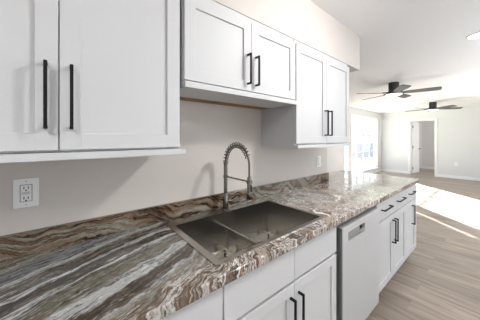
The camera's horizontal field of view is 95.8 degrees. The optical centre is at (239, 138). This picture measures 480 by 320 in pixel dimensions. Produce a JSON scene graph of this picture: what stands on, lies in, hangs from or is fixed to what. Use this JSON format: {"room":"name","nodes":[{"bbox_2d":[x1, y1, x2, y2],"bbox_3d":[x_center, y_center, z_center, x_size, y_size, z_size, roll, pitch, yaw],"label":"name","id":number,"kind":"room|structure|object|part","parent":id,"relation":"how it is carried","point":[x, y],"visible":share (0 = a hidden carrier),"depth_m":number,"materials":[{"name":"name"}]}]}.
{"room":"kitchen","nodes":[
{"label":"kitchen","id":0,"kind":"room"},
{"bbox_2d":[0,100,326,235],"bbox_3d":[-0.949,0.170,0.938,4.935,2.450,0.120,0,0,-40],"label":"wall","id":1,"kind":"structure","parent":0,"point":[81,189],"depth_m":1.28,"materials":[{"name":"grey paint"}]},
{"bbox_2d":[13,178,38,208],"bbox_3d":[-0.890,0.228,0.903,0.078,0.120,0.009,0,0,-40],"label":"wall outlet","id":2,"kind":"object","parent":1,"relation":"attached to","point":[25,191],"visible":1,"depth_m":0.90,"materials":[{"name":"white plastic"}]},
{"bbox_2d":[20,185,31,201],"bbox_3d":[-0.889,0.228,0.901,0.034,0.067,0.004,0,0,-40],"label":"receptacle","id":3,"kind":"object","parent":2,"relation":"attached to","point":[25,190],"depth_m":0.90,"materials":[{"name":"grey plastic"}]},
{"bbox_2d":[0,0,185,162],"bbox_3d":[-0.686,-0.317,0.831,0.863,0.776,0.378,0,0,-40],"label":"upper cabinet","id":4,"kind":"object","parent":1,"relation":"attached to","point":[80,79],"visible":1,"depth_m":0.76,"materials":[{"name":"grey laminate"}]},
{"bbox_3d":[-0.759,-0.316,0.583,0.415,0.709,0.020,0,0,-40],"label":"door","id":5,"kind":"part","parent":4,"relation":"part of","materials":[{"name":"grey paint"}]},
{"bbox_3d":[-0.606,-0.135,0.675,0.010,0.210,0.035,0,0,-40],"label":"handle","id":6,"kind":"part","parent":4,"relation":"part of","materials":[{"name":"black metal"}]},
{"bbox_3d":[-0.556,-0.135,0.716,0.010,0.210,0.035,0,0,-40],"label":"handle","id":7,"kind":"part","parent":4,"relation":"part of","materials":[{"name":"black metal"}]},
{"bbox_3d":[-0.691,0.059,0.837,0.863,0.024,0.362,0,0,-40],"label":"light rail","id":8,"kind":"part","parent":4,"relation":"part of","materials":[{"name":"grey paint"}]},
{"bbox_3d":[-0.437,-0.316,0.850,0.415,0.709,0.020,0,0,-40],"label":"door","id":9,"kind":"part","parent":4,"relation":"part of","materials":[{"name":"grey paint"}]},
{"bbox_2d":[0,172,328,260],"bbox_3d":[-0.403,0.433,1.298,3.634,0.094,0.020,0,0,-40],"label":"backsplash","id":10,"kind":"structure","parent":1,"relation":"attached to","point":[19,244],"depth_m":1.12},
{"bbox_2d":[180,0,296,109],"bbox_3d":[-0.031,-0.469,1.373,0.840,0.471,0.378,0,0,-40],"label":"upper cabinet","id":11,"kind":"object","parent":1,"relation":"attached to","point":[228,57],"visible":0.96,"depth_m":1.19,"materials":[{"name":"grey laminate"}]},
{"bbox_3d":[-0.099,-0.470,1.129,0.414,0.400,0.020,0,0,-40],"label":"door","id":12,"kind":"part","parent":11,"relation":"part of","materials":[{"name":"grey paint"}]},
{"bbox_3d":[-0.114,-0.249,1.474,0.832,0.026,0.118,0,0,-40],"label":"panel","id":13,"kind":"part","parent":11,"relation":"part of","materials":[{"name":"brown wood"}]},
{"bbox_3d":[0.000,-0.248,1.336,0.840,0.028,0.238,0,0,-40],"label":"light rail","id":14,"kind":"part","parent":11,"relation":"part of","materials":[{"name":"grey paint"}]},
{"bbox_3d":[0.054,-0.391,1.221,0.010,0.172,0.035,0,0,-40],"label":"handle","id":15,"kind":"part","parent":11,"relation":"part of","materials":[{"name":"black metal"}]},
{"bbox_3d":[0.103,-0.391,1.262,0.010,0.172,0.035,0,0,-40],"label":"handle","id":16,"kind":"part","parent":11,"relation":"part of","materials":[{"name":"black metal"}]},
{"bbox_3d":[0.222,-0.470,1.395,0.414,0.400,0.020,0,0,-40],"label":"door","id":17,"kind":"part","parent":11,"relation":"part of","materials":[{"name":"grey paint"}]},
{"bbox_2d":[213,0,359,71],"bbox_3d":[-0.786,-0.880,0.781,4.985,0.350,0.330,0,0,-40],"label":"soffit","id":18,"kind":"structure","parent":1,"relation":"attached to","point":[303,21],"depth_m":1.64,"materials":[{"name":"grey paint"}]},
{"bbox_2d":[261,39,351,148],"bbox_3d":[0.622,-0.317,1.914,0.854,0.776,0.378,0,0,-40],"label":"upper cabinet","id":19,"kind":"object","parent":1,"relation":"attached to","point":[320,116],"visible":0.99,"depth_m":1.70,"materials":[{"name":"grey laminate"}]},
{"bbox_3d":[0.617,0.059,1.920,0.854,0.024,0.362,0,0,-40],"label":"light rail","id":20,"kind":"part","parent":19,"relation":"part of","materials":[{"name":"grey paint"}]},
{"bbox_3d":[0.550,-0.316,1.666,0.413,0.709,0.020,0,0,-40],"label":"door","id":21,"kind":"part","parent":19,"relation":"part of","materials":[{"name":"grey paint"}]},
{"bbox_3d":[0.703,-0.124,1.758,0.010,0.206,0.035,0,0,-40],"label":"handle","id":22,"kind":"part","parent":19,"relation":"part of","materials":[{"name":"black metal"}]},
{"bbox_3d":[0.752,-0.124,1.799,0.010,0.206,0.035,0,0,-40],"label":"handle","id":23,"kind":"part","parent":19,"relation":"part of","materials":[{"name":"black metal"}]},
{"bbox_3d":[0.871,-0.316,1.932,0.413,0.709,0.020,0,0,-40],"label":"door","id":24,"kind":"part","parent":19,"relation":"part of","materials":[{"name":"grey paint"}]},
{"bbox_2d":[317,156,320,166],"bbox_3d":[0.855,0.250,2.347,0.078,0.120,0.008,0,0,-40],"label":"light switch","id":25,"kind":"object","parent":1,"relation":"attached to","point":[318,157],"visible":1,"depth_m":2.34,"materials":[{"name":"white plastic"}]},
{"bbox_2d":[327,107,381,172],"bbox_3d":[1.838,0.170,5.841,15.480,2.450,0.120,0,0,-40],"label":"wall","id":26,"kind":"structure","parent":0,"point":[335,155],"depth_m":7.33,"materials":[{"name":"white paint"}]},
{"bbox_2d":[344,142,347,170],"bbox_3d":[3.459,0.205,7.137,0.290,2.060,0.150,0,0,-40],"label":"window","id":27,"kind":"structure","parent":26,"relation":"in","point":[347,142],"depth_m":7.16,"materials":[{"name":"white plastic"}]},
{"bbox_2d":[351,114,378,171],"bbox_3d":[4.680,0.205,8.148,2.480,2.060,0.150,0,0,-40],"label":"window","id":28,"kind":"structure","parent":26,"relation":"in","point":[357,117],"depth_m":8.16,"materials":[{"name":"white plastic"}]},
{"bbox_2d":[367,169,381,173],"bbox_3d":[2.749,1.345,6.508,8.536,0.100,0.014,0,0,-40],"label":"baseboard","id":29,"kind":"structure","parent":26,"relation":"attached to","point":[379,170],"depth_m":8.75,"materials":[{"name":"white paint"}]},
{"bbox_2d":[310,0,479,113],"bbox_3d":[3.789,-1.105,3.484,15.720,0.100,6.240,0,0,-40],"label":"ceiling","id":30,"kind":"structure","parent":0,"point":[419,44],"depth_m":2.61,"materials":[{"name":"white paint"}]},
{"bbox_2d":[356,82,441,99],"bbox_3d":[2.959,-0.930,4.131,1.280,0.250,1.302,0,0,-40],"label":"ceiling fan","id":31,"kind":"object","parent":30,"relation":"hanging from","point":[394,89],"visible":1,"depth_m":4.03,"materials":[{"name":"grey metal"}]},
{"bbox_3d":[2.517,-0.857,4.140,0.532,0.040,0.142,0,0,2],"label":"blade","id":32,"kind":"part","parent":31,"relation":"part of","materials":[{"name":"grey wood"}]},
{"bbox_3d":[2.781,-0.857,3.742,0.142,0.040,0.532,0,0,20],"label":"blade","id":33,"kind":"part","parent":31,"relation":"part of","materials":[{"name":"grey wood"}]},
{"bbox_3d":[3.260,-0.857,4.348,0.532,0.040,0.142,0,0,-34],"label":"blade","id":34,"kind":"part","parent":31,"relation":"part of","materials":[{"name":"grey wood"}]},
{"bbox_3d":[3.240,-0.857,3.871,0.532,0.040,0.142,0,0,38],"label":"blade","id":35,"kind":"part","parent":31,"relation":"part of","materials":[{"name":"grey wood"}]},
{"bbox_2d":[405,102,462,111],"bbox_3d":[5.618,-0.930,6.372,1.306,0.250,1.270,0,0,-40],"label":"ceiling fan","id":36,"kind":"object","parent":30,"relation":"hanging from","point":[432,105],"visible":1,"depth_m":6.24,"materials":[{"name":"grey metal"}]},
{"bbox_3d":[5.632,-0.857,5.929,0.142,0.040,0.532,0,0,0],"label":"blade","id":37,"kind":"part","parent":36,"relation":"part of","materials":[{"name":"grey wood"}]},
{"bbox_3d":[6.020,-0.857,6.207,0.532,0.040,0.142,0,0,18],"label":"blade","id":38,"kind":"part","parent":36,"relation":"part of","materials":[{"name":"grey wood"}]},
{"bbox_2d":[466,32,479,39],"bbox_3d":[2.443,-1.051,2.208,0.196,0.008,0.196,0,0,-40],"label":"recessed light","id":39,"kind":"object","parent":30,"relation":"in","point":[476,35],"visible":1,"depth_m":2.23,"materials":[{"name":"white plastic"}]},
{"bbox_2d":[411,121,417,167],"bbox_3d":[7.434,0.170,9.486,2.210,2.450,0.120,0,0,-40],"label":"wall","id":40,"kind":"structure","parent":0,"point":[416,121],"depth_m":9.42,"materials":[{"name":"white paint"}]},
{"bbox_2d":[366,168,479,319],"bbox_3d":[3.789,1.445,3.484,15.720,0.100,6.240,0,0,-40],"label":"floor","id":41,"kind":"structure","parent":0,"point":[439,279],"depth_m":2.48,"materials":[{"name":"brown wood"}]},
{"bbox_2d":[161,287,222,319],"bbox_3d":[-0.577,0.957,0.738,0.853,0.873,0.655,0,0,-40],"label":"base cabinet","id":42,"kind":"object","parent":41,"relation":"on","point":[210,306],"visible":0.12,"depth_m":0.73,"materials":[{"name":"grey laminate"}]},
{"bbox_2d":[223,227,335,319],"bbox_3d":[0.078,0.957,1.280,0.840,0.873,0.655,0,0,-40],"label":"base cabinet","id":43,"kind":"object","parent":41,"relation":"on","point":[299,284],"visible":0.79,"depth_m":1.04,"materials":[{"name":"grey laminate"}]},
{"bbox_3d":[0.097,0.611,0.927,0.417,0.156,0.020,0,0,-40],"label":"false drawer","id":44,"kind":"part","parent":43,"relation":"part of","materials":[{"name":"grey paint"}]},
{"bbox_3d":[0.097,0.988,0.927,0.417,0.570,0.020,0,0,-40],"label":"door","id":45,"kind":"part","parent":43,"relation":"part of","materials":[{"name":"grey paint"}]},
{"bbox_3d":[0.251,0.861,1.021,0.010,0.208,0.035,0,0,-40],"label":"handle","id":46,"kind":"part","parent":43,"relation":"part of","materials":[{"name":"black metal"}]},
{"bbox_3d":[0.300,0.861,1.061,0.010,0.208,0.035,0,0,-40],"label":"handle","id":47,"kind":"part","parent":43,"relation":"part of","materials":[{"name":"black metal"}]},
{"bbox_3d":[0.420,0.988,1.195,0.417,0.570,0.020,0,0,-40],"label":"door","id":48,"kind":"part","parent":43,"relation":"part of","materials":[{"name":"grey paint"}]},
{"bbox_3d":[0.420,0.611,1.195,0.417,0.156,0.020,0,0,-40],"label":"false drawer","id":49,"kind":"part","parent":43,"relation":"part of","materials":[{"name":"grey paint"}]},
{"bbox_2d":[335,207,378,319],"bbox_3d":[0.661,0.960,1.753,0.632,0.868,0.619,0,0,-40],"label":"dishwasher","id":50,"kind":"object","parent":41,"relation":"on","point":[357,238],"visible":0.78,"depth_m":1.46,"materials":[{"name":"white plastic"}]},
{"bbox_2d":[374,184,416,292],"bbox_3d":[1.403,0.957,2.377,1.282,0.873,0.655,0,0,-40],"label":"base cabinet","id":51,"kind":"object","parent":41,"relation":"on","point":[397,214],"visible":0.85,"depth_m":2.03,"materials":[{"name":"grey laminate"}]},
{"bbox_2d":[0,170,419,319],"bbox_3d":[0.072,0.453,1.462,4.575,0.134,0.916,0,0,-40],"label":"countertop","id":52,"kind":"structure","parent":51,"relation":"on","point":[129,265],"depth_m":0.88,"materials":[{"name":"brown stone"}]},
{"bbox_2d":[222,142,251,210],"bbox_3d":[-0.007,0.250,1.373,0.090,0.452,0.281,0,0,-40],"label":"faucet","id":53,"kind":"object","parent":52,"relation":"on","point":[226,200],"visible":1,"depth_m":1.40,"materials":[{"name":"silver metal"}]},
{"bbox_3d":[-0.051,0.401,1.456,0.087,0.069,0.041,0,0,35],"label":"lever","id":54,"kind":"part","parent":53,"relation":"part of","materials":[{"name":"silver metal"}]},
{"bbox_3d":[-0.020,0.254,1.358,0.036,0.016,0.270,0,0,-40],"label":"support arm","id":55,"kind":"part","parent":53,"relation":"part of","materials":[{"name":"silver metal"}]},
{"bbox_2d":[164,198,326,266],"bbox_3d":[0.048,0.600,1.273,0.802,0.248,0.536,0,0,-40],"label":"sink","id":56,"kind":"object","parent":52,"relation":"in","point":[209,232],"visible":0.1,"depth_m":1.39,"materials":[{"name":"silver metal"}]},
{"bbox_2d":[211,249,233,259],"bbox_3d":[-0.083,0.704,1.128,0.297,0.029,0.382,0,0,-40],"label":"grid","id":57,"kind":"object","parent":56,"relation":"in","point":[224,251],"visible":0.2,"depth_m":1.31,"materials":[{"name":"silver metal"}]},
{"bbox_2d":[249,232,276,241],"bbox_3d":[0.205,0.704,1.367,0.327,0.029,0.382,0,0,-40],"label":"grid","id":58,"kind":"object","parent":56,"relation":"in","point":[267,233],"visible":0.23,"depth_m":1.54,"materials":[{"name":"silver metal"}]},
{"bbox_3d":[1.252,0.611,1.883,0.417,0.156,0.020,0,0,-40],"label":"drawer","id":59,"kind":"part","parent":51,"relation":"part of","materials":[{"name":"grey paint"}]},
{"bbox_3d":[1.252,0.988,1.883,0.417,0.570,0.020,0,0,-40],"label":"door","id":60,"kind":"part","parent":51,"relation":"part of","materials":[{"name":"grey paint"}]},
{"bbox_3d":[1.406,0.850,1.976,0.010,0.210,0.035,0,0,-40],"label":"handle","id":61,"kind":"part","parent":51,"relation":"part of","materials":[{"name":"black metal"}]},
{"bbox_3d":[1.455,0.850,2.017,0.010,0.210,0.035,0,0,-40],"label":"handle","id":62,"kind":"part","parent":51,"relation":"part of","materials":[{"name":"black metal"}]},
{"bbox_3d":[1.571,0.988,2.148,0.407,0.570,0.020,0,0,-40],"label":"door","id":63,"kind":"part","parent":51,"relation":"part of","materials":[{"name":"grey paint"}]},
{"bbox_3d":[1.571,0.611,2.148,0.407,0.156,0.020,0,0,-40],"label":"drawer","id":64,"kind":"part","parent":51,"relation":"part of","materials":[{"name":"grey paint"}]},
{"bbox_3d":[1.883,0.988,2.406,0.397,0.570,0.020,0,0,-40],"label":"door","id":65,"kind":"part","parent":51,"relation":"part of","materials":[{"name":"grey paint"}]},
{"bbox_3d":[1.883,0.611,2.406,0.397,0.156,0.020,0,0,-40],"label":"drawer","id":66,"kind":"part","parent":51,"relation":"part of","materials":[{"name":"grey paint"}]},
{"bbox_3d":[1.927,0.850,2.408,0.010,0.210,0.035,0,0,-40],"label":"handle","id":67,"kind":"part","parent":51,"relation":"part of","materials":[{"name":"black metal"}]},
{"bbox_3d":[1.865,0.900,2.784,0.050,0.759,0.617,0,0,-40],"label":"panel","id":68,"kind":"part","parent":51,"relation":"part of","materials":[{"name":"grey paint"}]},
{"bbox_2d":[418,121,433,166],"bbox_3d":[9.798,0.170,8.457,0.120,2.450,6.000,0,0,-40],"label":"wall","id":69,"kind":"structure","parent":0,"point":[427,126],"depth_m":9.88,"materials":[{"name":"white paint"}]},
{"bbox_2d":[419,123,421,165],"bbox_3d":[8.379,0.285,10.061,0.020,2.020,0.080,0,0,-40],"label":"trim","id":70,"kind":"structure","parent":69,"relation":"attached to","point":[420,124],"depth_m":10.06,"materials":[{"name":"white paint"}]},
{"bbox_2d":[382,106,479,177],"bbox_3d":[8.003,0.170,6.971,0.120,2.450,6.000,0,0,-40],"label":"wall","id":71,"kind":"structure","parent":0,"point":[458,129],"depth_m":7.69,"materials":[{"name":"white paint"}]},
{"bbox_2d":[412,122,419,172],"bbox_3d":[7.070,0.369,8.734,0.711,2.028,0.151,0,0,-34],"label":"door","id":72,"kind":"structure","parent":71,"relation":"in","point":[415,125],"depth_m":8.67,"materials":[{"name":"white paint"}]},
{"bbox_2d":[411,166,433,170],"bbox_3d":[9.143,1.345,7.421,2.210,0.100,5.240,0,0,-40],"label":"baseboard","id":73,"kind":"structure","parent":71,"relation":"attached to","point":[422,167],"depth_m":9.90,"materials":[{"name":"white paint"}]},
{"bbox_2d":[408,118,437,176],"bbox_3d":[6.937,0.327,8.244,0.138,2.135,0.870,0,0,-40],"label":"trim","id":74,"kind":"structure","parent":71,"relation":"attached to","point":[435,120],"depth_m":7.94,"materials":[{"name":"white paint"}]},
{"bbox_2d":[382,169,479,180],"bbox_3d":[7.951,1.345,6.929,0.014,0.100,6.000,0,0,-40],"label":"baseboard","id":75,"kind":"structure","parent":71,"relation":"attached to","point":[386,170],"depth_m":7.64,"materials":[{"name":"white paint"}]},
{"label":"outside","id":76,"kind":"structure","parent":0,"visible":0},
{"bbox_2d":[352,157,373,169],"bbox_3d":[0.507,1.605,22.913,38.000,0.180,27.880,0,0,-40],"label":"ground","id":77,"kind":"structure","parent":76,"point":[366,160],"depth_m":13.04,"materials":[{"name":"white"}]},
{"bbox_2d":[352,142,373,159],"bbox_3d":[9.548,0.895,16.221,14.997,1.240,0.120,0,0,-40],"label":"window","id":78,"kind":"structure","parent":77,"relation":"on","point":[360,145],"depth_m":15.72,"materials":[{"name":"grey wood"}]},
{"bbox_3d":[10.291,0.895,16.816,0.100,1.240,0.090,0,0,-40],"label":"post","id":79,"kind":"part","parent":78,"relation":"part of","materials":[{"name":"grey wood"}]}
]}

